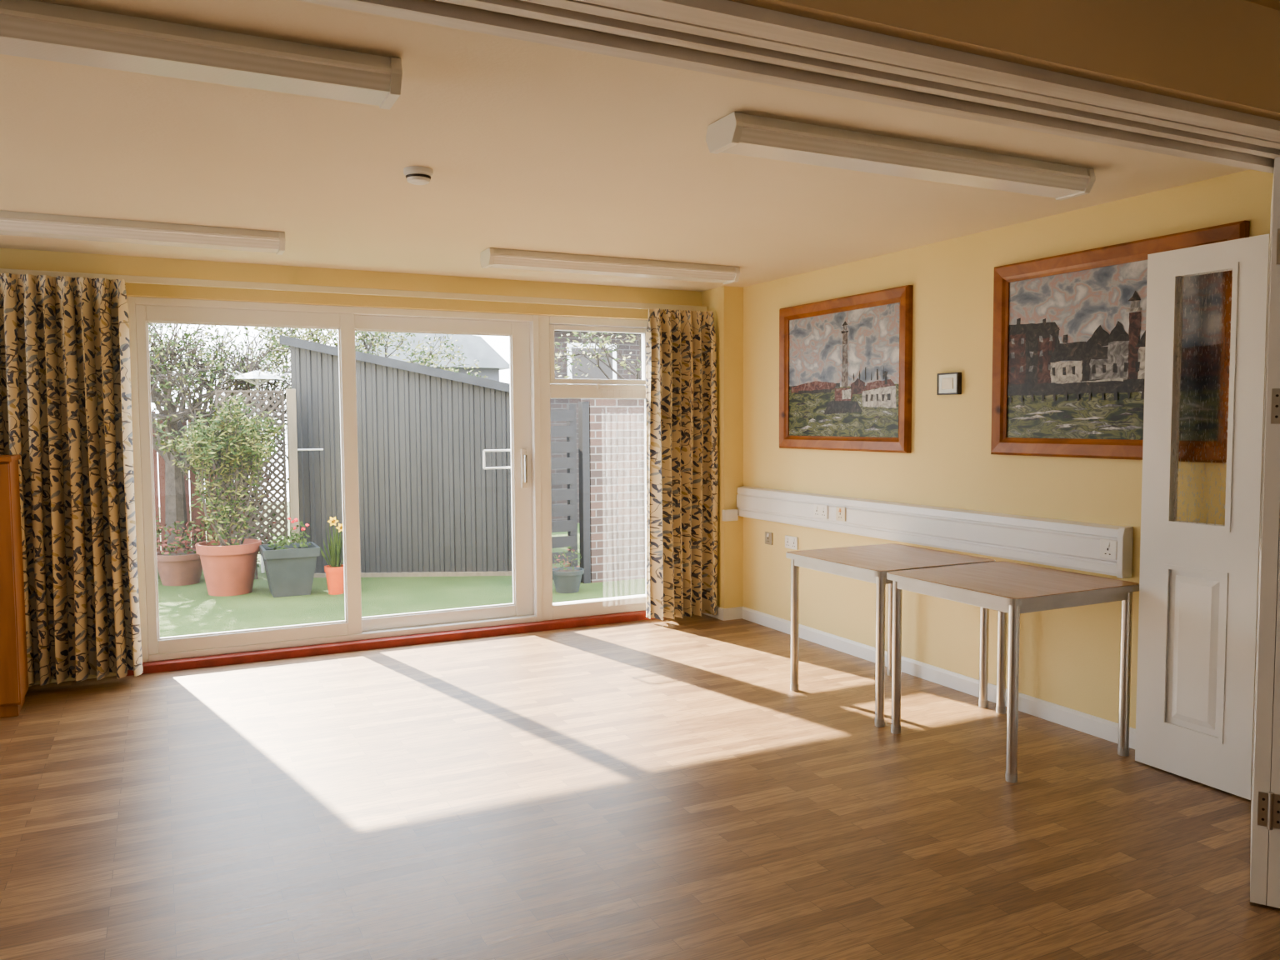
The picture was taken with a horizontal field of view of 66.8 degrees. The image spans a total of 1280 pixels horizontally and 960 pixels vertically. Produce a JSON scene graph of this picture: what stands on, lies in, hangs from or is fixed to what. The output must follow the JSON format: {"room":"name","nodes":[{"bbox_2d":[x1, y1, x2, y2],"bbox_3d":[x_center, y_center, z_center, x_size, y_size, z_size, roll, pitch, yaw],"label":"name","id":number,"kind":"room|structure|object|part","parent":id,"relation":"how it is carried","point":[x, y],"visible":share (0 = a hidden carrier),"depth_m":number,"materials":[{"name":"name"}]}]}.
{"room":"community hall","nodes":[
{"label":"community hall","id":0,"kind":"room"},
{"bbox_2d":[0,248,701,684],"bbox_3d":[-2.557,-0.042,5.811,6.980,2.485,0.170,-2,4,-26],"label":"wall","id":1,"kind":"structure","parent":0,"point":[10,258],"depth_m":6.00,"materials":[{"name":"yellow paint"}]},
{"bbox_2d":[126,295,542,662],"bbox_3d":[-1.831,-0.035,6.204,2.490,2.115,0.148,-2,4,-26],"label":"sliding door","id":2,"kind":"structure","parent":1,"relation":"in","point":[522,330],"depth_m":6.14,"materials":[{"name":"white plastic"}]},
{"bbox_3d":[-2.343,-0.011,5.905,1.225,2.030,0.045,-2,4,-26],"label":"sash","id":3,"kind":"part","parent":2,"relation":"part of","materials":[{"name":"white plastic"}]},
{"bbox_3d":[-1.318,-0.052,6.469,1.245,2.030,0.045,-2,4,-26],"label":"sash","id":4,"kind":"part","parent":2,"relation":"part of","materials":[{"name":"white plastic"}]},
{"bbox_3d":[-0.971,-0.142,6.680,0.214,0.136,0.052,-2,4,-26],"label":"handle","id":5,"kind":"part","parent":2,"relation":"part of","materials":[{"name":"white plastic"}]},
{"bbox_3d":[-0.791,-0.078,6.671,0.040,0.270,0.061,-2,4,-26],"label":"handle","id":6,"kind":"part","parent":2,"relation":"part of","materials":[{"name":"white plastic"}]},
{"bbox_2d":[0,268,707,311],"bbox_3d":[-1.820,-1.160,5.964,5.110,0.040,0.095,-2,4,-26],"label":"rail","id":7,"kind":"object","parent":1,"relation":"attached to","point":[128,278],"visible":0.89,"depth_m":5.93,"materials":[{"name":"beige plastic"}]},
{"bbox_2d":[0,273,143,686],"bbox_3d":[-3.345,0.011,5.101,1.236,2.175,0.189,-2,4,-26],"label":"curtain","id":8,"kind":"object","parent":7,"relation":"hanging from","point":[66,394],"visible":0.88,"depth_m":5.23,"materials":[{"name":"fabric"}]},
{"bbox_2d":[645,308,718,620],"bbox_3d":[0.302,-0.109,6.912,0.524,2.180,0.176,-2,4,-26],"label":"curtain","id":9,"kind":"object","parent":7,"relation":"hanging from","point":[682,396],"visible":1,"depth_m":6.90,"materials":[{"name":"fabric"}]},
{"bbox_2d":[538,315,647,620],"bbox_3d":[-0.296,-0.090,6.944,0.920,2.115,0.130,-2,4,-26],"label":"window","id":10,"kind":"structure","parent":1,"relation":"in","point":[551,387],"depth_m":6.79,"materials":[{"name":"white plastic"}]},
{"bbox_3d":[-0.289,-0.883,6.896,0.770,0.405,0.060,-2,4,-26],"label":"sash","id":11,"kind":"part","parent":10,"relation":"part of","materials":[{"name":"white plastic"}]},
{"bbox_2d":[0,0,1249,291],"bbox_3d":[-1.586,-1.218,3.765,7.180,0.100,4.570,-2,4,-26],"label":"ceiling","id":12,"kind":"structure","parent":0,"point":[527,146],"depth_m":3.58,"materials":[{"name":"white paint"}]},
{"bbox_2d":[0,210,285,254],"bbox_3d":[-2.512,-1.163,4.532,1.600,0.091,0.184,-2,4,-26],"label":"ceiling light","id":13,"kind":"object","parent":12,"relation":"attached to","point":[12,223],"visible":1,"depth_m":4.55,"materials":[{"name":"white plastic"}]},
{"bbox_2d":[0,0,402,109],"bbox_3d":[-1.373,-1.030,2.243,1.600,0.091,0.184,-2,4,-26],"label":"ceiling light","id":14,"kind":"object","parent":12,"relation":"attached to","point":[28,28],"visible":1,"depth_m":2.33,"materials":[{"name":"white plastic"}]},
{"bbox_2d":[403,165,433,184],"bbox_3d":[-0.833,-1.140,3.647,0.108,0.050,0.108,-2,4,-26],"label":"smoke detector","id":15,"kind":"object","parent":12,"relation":"attached to","point":[416,175],"visible":1,"depth_m":3.61,"materials":[{"name":"white plastic"}]},
{"bbox_2d":[480,247,739,284],"bbox_3d":[-0.139,-1.250,5.708,1.600,0.091,0.184,-2,4,-26],"label":"ceiling light","id":16,"kind":"object","parent":12,"relation":"attached to","point":[489,257],"visible":1,"depth_m":5.61,"materials":[{"name":"white plastic"}]},
{"bbox_2d":[297,0,1279,173],"bbox_3d":[-0.509,-0.967,1.609,6.980,0.250,0.290,-2,4,-26],"label":"track","id":17,"kind":"object","parent":12,"relation":"attached to","point":[722,37],"depth_m":2.07,"materials":[{"name":"white metal"}]},
{"bbox_2d":[1250,156,1279,904],"bbox_3d":[2.030,0.150,3.100,0.078,2.162,0.774,2,4,32],"label":"door","id":18,"kind":"structure","parent":17,"relation":"hanging from","point":[1265,805],"depth_m":2.81,"materials":[{"name":"white paint"}]},
{"bbox_2d":[1266,510,1279,908],"bbox_3d":[2.053,0.150,3.094,0.040,2.162,0.760,2,4,32],"label":"door","id":19,"kind":"structure","parent":17,"relation":"hanging from","point":[1273,852],"depth_m":2.82,"materials":[{"name":"white paint"}]},
{"bbox_2d":[705,111,1095,200],"bbox_3d":[0.969,-1.115,3.404,1.600,0.091,0.184,-2,4,-26],"label":"ceiling light","id":20,"kind":"object","parent":12,"relation":"attached to","point":[739,133],"visible":1,"depth_m":3.29,"materials":[{"name":"white plastic"}]},
{"bbox_2d":[0,613,1279,959],"bbox_3d":[-0.430,1.396,1.623,7.180,0.100,9.340,-2,4,-26],"label":"floor","id":21,"kind":"structure","parent":0,"point":[649,789],"depth_m":3.54,"materials":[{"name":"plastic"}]},
{"bbox_2d":[0,454,28,718],"bbox_3d":[-3.456,0.532,4.714,0.770,1.285,0.370,-2,4,-26],"label":"cabinet","id":22,"kind":"object","parent":21,"relation":"on","point":[13,657],"visible":1,"depth_m":4.74,"materials":[{"name":"brown wood"}]},
{"bbox_3d":[-3.220,0.514,4.657,0.367,1.175,0.019,-2,4,-26],"label":"door","id":23,"kind":"part","parent":22,"relation":"part of","materials":[{"name":"brown wood"}]},
{"bbox_2d":[126,610,664,675],"bbox_3d":[-1.446,1.043,6.430,3.550,0.070,0.245,-2,4,-26],"label":"threshold","id":24,"kind":"object","parent":21,"relation":"on","point":[391,642],"visible":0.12,"depth_m":6.20,"materials":[{"name":"red wood"}]},
{"bbox_2d":[785,543,995,727],"bbox_3d":[1.269,0.758,4.998,0.750,0.741,0.772,-2,4,-26],"label":"table","id":25,"kind":"object","parent":21,"relation":"on","point":[871,563],"visible":0.8,"depth_m":4.84,"materials":[{"name":"beige laminate"}]},
{"bbox_3d":[0.822,0.766,5.157,0.046,0.712,0.046,-2,4,-26],"label":"leg","id":26,"kind":"part","parent":25,"relation":"part of","materials":[{"name":"metal"}]},
{"bbox_3d":[1.126,0.801,4.547,0.046,0.712,0.046,-2,4,-26],"label":"leg","id":27,"kind":"part","parent":25,"relation":"part of","materials":[{"name":"metal"}]},
{"bbox_3d":[1.413,0.744,5.450,0.046,0.712,0.046,-2,4,-26],"label":"leg","id":28,"kind":"part","parent":25,"relation":"part of","materials":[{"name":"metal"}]},
{"bbox_3d":[1.717,0.779,4.840,0.046,0.712,0.046,-2,4,-26],"label":"leg","id":29,"kind":"part","parent":25,"relation":"part of","materials":[{"name":"metal"}]},
{"bbox_2d":[886,561,1139,782],"bbox_3d":[1.621,0.799,4.290,0.750,0.741,0.765,-2,4,-26],"label":"table","id":30,"kind":"object","parent":21,"relation":"on","point":[1012,588],"visible":0.98,"depth_m":4.12,"materials":[{"name":"brown wood"}]},
{"bbox_3d":[1.176,0.807,4.446,0.046,0.712,0.046,-2,4,-26],"label":"leg","id":31,"kind":"part","parent":30,"relation":"part of","materials":[{"name":"metal"}]},
{"bbox_3d":[1.767,0.785,4.739,0.046,0.712,0.046,-2,4,-26],"label":"leg","id":32,"kind":"part","parent":30,"relation":"part of","materials":[{"name":"metal"}]},
{"bbox_3d":[1.476,0.842,3.843,0.046,0.712,0.046,-2,4,-26],"label":"leg","id":33,"kind":"part","parent":30,"relation":"part of","materials":[{"name":"metal"}]},
{"bbox_3d":[2.067,0.821,4.136,0.046,0.712,0.046,-2,4,-26],"label":"leg","id":34,"kind":"part","parent":30,"relation":"part of","materials":[{"name":"metal"}]},
{"bbox_2d":[701,285,743,608],"bbox_3d":[0.603,-0.190,7.106,0.159,2.385,0.309,-2,4,-26],"label":"column","id":35,"kind":"structure","parent":0,"point":[726,303],"depth_m":6.96,"materials":[{"name":"yellow paint"}]},
{"bbox_2d":[722,509,738,521],"bbox_3d":[0.645,0.252,6.953,0.110,0.080,0.043,-2,4,-26],"label":"cable trunking","id":36,"kind":"object","parent":35,"relation":"attached to","point":[727,514],"visible":1,"depth_m":6.93,"materials":[{"name":"plastic"}]},
{"bbox_2d":[728,0,1279,120],"bbox_3d":[-0.435,-0.983,1.459,6.980,0.250,0.039,-2,4,-26],"label":"wall","id":37,"kind":"structure","parent":0,"point":[1225,54],"depth_m":2.19,"materials":[{"name":"yellow paint"}]},
{"bbox_2d":[742,169,1273,729],"bbox_3d":[2.671,0.026,3.243,0.100,2.600,9.420,-2,4,-26],"label":"wall","id":38,"kind":"structure","parent":0,"point":[1069,657],"depth_m":5.10,"materials":[{"name":"yellow paint"}]},
{"bbox_2d":[765,531,772,544],"bbox_3d":[0.890,0.405,6.730,0.019,0.085,0.085,-2,4,-26],"label":"wall socket","id":39,"kind":"object","parent":38,"relation":"attached to","point":[768,536],"visible":1,"depth_m":6.72,"materials":[{"name":"beige plastic"}]},
{"bbox_2d":[785,535,798,549],"bbox_3d":[1.010,0.418,6.489,0.019,0.085,0.140,-2,4,-26],"label":"wall socket","id":40,"kind":"object","parent":38,"relation":"attached to","point":[792,542],"visible":1,"depth_m":6.48,"materials":[{"name":"white plastic"}]},
{"bbox_2d":[779,285,913,453],"bbox_3d":[1.221,-0.647,5.958,0.042,0.930,1.245,-2,4,-26],"label":"painting","id":41,"kind":"object","parent":38,"relation":"attached to","point":[846,362],"visible":1,"depth_m":5.88,"materials":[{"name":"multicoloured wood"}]},
{"bbox_2d":[701,605,1135,749],"bbox_3d":[1.501,1.063,5.367,0.178,0.085,4.350,-2,4,-26],"label":"baseboard","id":42,"kind":"structure","parent":38,"relation":"attached to","point":[1097,727],"depth_m":5.24,"materials":[{"name":"white paint"}]},
{"bbox_2d":[736,485,1133,578],"bbox_3d":[1.414,0.232,5.600,0.066,0.224,3.130,-2,4,-26],"label":"cable trunking","id":43,"kind":"object","parent":38,"relation":"attached to","point":[1075,545],"visible":1,"depth_m":5.05,"materials":[{"name":"plastic"}]},
{"bbox_2d":[813,504,828,519],"bbox_3d":[1.132,0.197,6.089,0.019,0.085,0.140,-2,4,-26],"label":"wall socket","id":44,"kind":"object","parent":43,"relation":"attached to","point":[820,511],"visible":1,"depth_m":6.08,"materials":[{"name":"white plastic"}]},
{"bbox_2d":[835,506,845,521],"bbox_3d":[1.221,0.207,5.910,0.019,0.085,0.085,-2,4,-26],"label":"wall socket","id":45,"kind":"object","parent":43,"relation":"attached to","point":[840,512],"visible":1,"depth_m":5.90,"materials":[{"name":"beige plastic"}]},
{"bbox_2d":[1100,539,1117,559],"bbox_3d":[2.048,0.304,4.247,0.019,0.085,0.085,-2,4,-26],"label":"wall socket","id":46,"kind":"object","parent":43,"relation":"attached to","point":[1108,548],"visible":1,"depth_m":4.24,"materials":[{"name":"white plastic"}]},
{"bbox_2d":[936,372,961,394],"bbox_3d":[1.637,-0.509,5.142,0.030,0.115,0.150,-2,4,-26],"label":"thermostat","id":47,"kind":"object","parent":38,"relation":"attached to","point":[948,383],"visible":1,"depth_m":5.12,"materials":[{"name":"plastic"}]},
{"bbox_2d":[990,220,1249,459],"bbox_3d":[2.046,-0.561,4.300,0.042,0.930,1.245,-2,4,-26],"label":"painting","id":48,"kind":"object","parent":38,"relation":"attached to","point":[1069,330],"visible":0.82,"depth_m":4.42,"materials":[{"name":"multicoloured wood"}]},
{"bbox_2d":[1135,234,1269,799],"bbox_3d":[2.189,0.141,3.793,0.050,2.092,0.480,-2,4,-26],"label":"door","id":49,"kind":"structure","parent":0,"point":[1207,317],"depth_m":3.77,"materials":[{"name":"white paint"}]},
{"bbox_3d":[2.187,-0.314,3.766,0.005,0.980,0.240,-2,4,-26],"label":"glass pane","id":50,"kind":"part","parent":49,"relation":"part of","materials":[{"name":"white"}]},
{"bbox_2d":[1245,0,1279,10],"bbox_3d":[0.596,-1.037,-0.625,7.180,0.100,4.660,-2,4,-26],"label":"ceiling","id":51,"kind":"structure","parent":0,"point":[1274,4],"depth_m":2.40,"materials":[{"name":"beige paint"}]},
{"label":"outside","id":52,"kind":"structure","parent":0,"visible":0},
{"bbox_2d":[157,501,645,637],"bbox_3d":[-4.534,0.851,12.591,19.000,0.100,13.540,-2,4,-26],"label":"lawn","id":53,"kind":"structure","parent":52,"point":[187,609],"depth_m":8.47,"materials":[{"name":"green plant"}]},
{"bbox_2d":[155,513,162,551],"bbox_3d":[-4.990,0.599,9.533,0.559,0.781,0.478,-2,4,-26],"label":"potted plant","id":54,"kind":"object","parent":53,"relation":"on","point":[157,526],"visible":0.02,"depth_m":9.63,"materials":[{"name":"green plant"}]},
{"bbox_2d":[155,520,205,585],"bbox_3d":[-4.436,0.692,9.353,0.503,0.611,0.494,-2,4,-26],"label":"potted plant","id":55,"kind":"object","parent":53,"relation":"on","point":[179,567],"visible":0.87,"depth_m":9.23,"materials":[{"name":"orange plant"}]},
{"bbox_3d":[-4.431,0.847,9.364,0.494,0.300,0.494,-2,4,-26],"label":"pot","id":56,"kind":"part","parent":55,"relation":"part of","materials":[{"name":"orange ceramic"}]},
{"bbox_2d":[152,411,249,551],"bbox_3d":[-6.111,0.134,9.975,3.900,1.670,0.060,-2,4,-26],"label":"fence","id":57,"kind":"object","parent":53,"relation":"on","point":[194,514],"visible":0.05,"depth_m":10.53,"materials":[{"name":"wood"}]},
{"bbox_2d":[152,390,288,596],"bbox_3d":[-3.813,0.109,8.762,1.212,1.839,0.850,-1,4,-10],"label":"potted shrub","id":58,"kind":"object","parent":53,"relation":"on","point":[228,565],"visible":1,"depth_m":8.69,"materials":[{"name":"green plant"}]},
{"bbox_2d":[195,538,261,596],"bbox_3d":[-3.727,0.796,8.818,0.556,0.460,0.556,-2,4,-26],"label":"pot","id":59,"kind":"object","parent":58,"relation":"attached to","point":[228,565],"depth_m":8.64,"materials":[{"name":"ceramic"}]},
{"bbox_2d":[148,323,305,550],"bbox_3d":[-4.824,-0.486,10.226,3.028,2.861,2.792,-2,4,-26],"label":"tree","id":60,"kind":"object","parent":53,"relation":"on","point":[175,495],"visible":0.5,"depth_m":9.97,"materials":[{"name":"green plant"}]},
{"bbox_2d":[210,417,281,579],"bbox_3d":[-3.861,0.181,9.437,0.824,1.618,0.738,-1,4,-3],"label":"climbing plant","id":61,"kind":"object","parent":53,"relation":"on","point":[256,577],"visible":0.06,"depth_m":9.53,"materials":[{"name":"green plant"}]},
{"bbox_2d":[214,389,288,544],"bbox_3d":[-3.717,-0.106,9.307,0.628,1.518,0.030,-2,4,-26],"label":"trellis","id":62,"kind":"object","parent":53,"relation":"on","point":[217,392],"visible":0.45,"depth_m":9.37,"materials":[{"name":"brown wood"}]},
{"bbox_2d":[225,370,288,573],"bbox_3d":[-3.890,-0.078,9.938,0.562,2.070,0.562,3,5,41],"label":"rotary airer","id":63,"kind":"object","parent":53,"relation":"on","point":[257,376],"visible":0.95,"depth_m":9.82,"materials":[{"name":"white metal"}]},
{"bbox_2d":[259,516,319,597],"bbox_3d":[-3.164,0.680,8.755,0.473,0.692,0.473,-2,4,-26],"label":"potted flowers","id":64,"kind":"object","parent":53,"relation":"on","point":[289,567],"visible":1,"depth_m":8.61,"materials":[{"name":"grey plastic"}]},
{"bbox_3d":[-3.163,0.811,8.763,0.473,0.430,0.473,-2,4,-26],"label":"pot","id":65,"kind":"part","parent":64,"relation":"part of","materials":[{"name":"stone"}]},
{"bbox_2d":[285,389,323,542],"bbox_3d":[-3.202,0.060,9.327,0.320,1.860,0.080,-2,4,-26],"label":"fence post","id":66,"kind":"object","parent":53,"relation":"on","point":[292,449],"visible":0.77,"depth_m":9.22,"materials":[{"name":"wood"}]},
{"bbox_2d":[319,516,344,594],"bbox_3d":[-2.752,0.672,8.751,0.248,0.703,0.217,2,5,39],"label":"daffodil","id":67,"kind":"object","parent":53,"relation":"on","point":[334,572],"visible":0.9,"depth_m":8.70,"materials":[{"name":"ceramic"}]},
{"bbox_2d":[327,516,338,567],"bbox_3d":[-2.733,0.566,8.682,0.076,0.484,0.090,1,4,23],"label":"flower","id":68,"kind":"object","parent":67,"relation":"on","point":[332,549],"depth_m":8.70,"materials":[{"name":"green plant"}]},
{"bbox_2d":[324,564,344,594],"bbox_3d":[-2.742,0.899,8.754,0.196,0.250,0.196,-2,4,-26],"label":"pot","id":69,"kind":"object","parent":67,"relation":"attached to","point":[334,572],"depth_m":8.69,"materials":[{"name":"orange ceramic"}]},
{"bbox_2d":[335,523,342,555],"bbox_3d":[-2.689,0.595,8.705,0.108,0.424,0.071,0,4,5],"label":"flower","id":70,"kind":"object","parent":67,"relation":"on","point":[338,545],"depth_m":8.72,"materials":[{"name":"green plant"}]},
{"bbox_2d":[240,326,488,390],"bbox_3d":[-3.964,-1.022,14.163,3.635,3.440,2.338,-2,4,-26],"label":"tree","id":71,"kind":"object","parent":53,"relation":"on","point":[310,333],"visible":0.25,"depth_m":13.94,"materials":[{"name":"green plant"}]},
{"bbox_2d":[279,335,512,577],"bbox_3d":[-2.332,-0.304,10.833,2.388,2.393,2.625,0,4,-1],"label":"garden shed","id":72,"kind":"object","parent":53,"relation":"on","point":[429,506],"visible":0.76,"depth_m":9.65,"materials":[{"name":"grey metal"}]},
{"bbox_3d":[-2.314,0.943,9.709,2.228,0.040,0.060,0,3,-1],"label":"rail","id":73,"kind":"part","parent":72,"relation":"part of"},
{"bbox_2d":[355,330,509,381],"bbox_3d":[-4.249,-1.157,17.951,3.200,3.250,2.400,-2,4,-26],"label":"house","id":74,"kind":"structure","parent":53,"relation":"on","point":[490,362],"depth_m":17.08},
{"bbox_2d":[552,545,584,593],"bbox_3d":[-0.659,0.803,8.779,0.309,0.412,0.309,-2,4,-26],"label":"potted plant","id":75,"kind":"object","parent":53,"relation":"on","point":[567,579],"visible":0.95,"depth_m":8.70,"materials":[{"name":"green plant"}]},
{"bbox_3d":[-0.658,0.909,8.785,0.309,0.200,0.309,-2,4,-26],"label":"pot","id":76,"kind":"part","parent":75,"relation":"part of","materials":[{"name":"stone"}]},
{"bbox_2d":[550,401,590,583],"bbox_3d":[-0.724,0.128,9.121,0.510,1.720,0.100,-2,4,-26],"label":"slatted fence","id":77,"kind":"object","parent":53,"relation":"on","point":[569,431],"visible":0.54,"depth_m":9.13,"materials":[{"name":"grey wood"}]},
{"bbox_3d":[-0.641,0.134,9.179,0.070,1.700,0.070,-2,4,-26],"label":"post","id":78,"kind":"part","parent":77,"relation":"part of","materials":[{"name":"grey wood"}]},
{"bbox_3d":[-0.527,0.121,9.218,0.070,1.720,0.100,-2,4,-26],"label":"post","id":79,"kind":"part","parent":77,"relation":"part of","materials":[{"name":"grey wood"}]},
{"bbox_2d":[550,330,641,523],"bbox_3d":[0.262,-1.035,15.506,4.300,3.250,1.000,-2,4,-26],"label":"house","id":80,"kind":"structure","parent":53,"relation":"on","point":[625,348],"depth_m":14.57,"materials":[{"name":"brick"}]},
{"bbox_2d":[554,330,641,384],"bbox_3d":[-0.040,-0.686,10.937,2.633,3.115,1.485,3,5,42],"label":"tree","id":81,"kind":"object","parent":53,"relation":"on","point":[601,345],"visible":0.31,"depth_m":11.06,"materials":[{"name":"green plant"}]},
{"bbox_2d":[580,398,644,582],"bbox_3d":[0.346,0.025,9.714,1.960,1.840,0.280,-2,4,-26],"label":"brick wall","id":82,"kind":"structure","parent":53,"relation":"on","point":[617,442],"depth_m":9.31,"materials":[{"name":"brick"}]}
]}

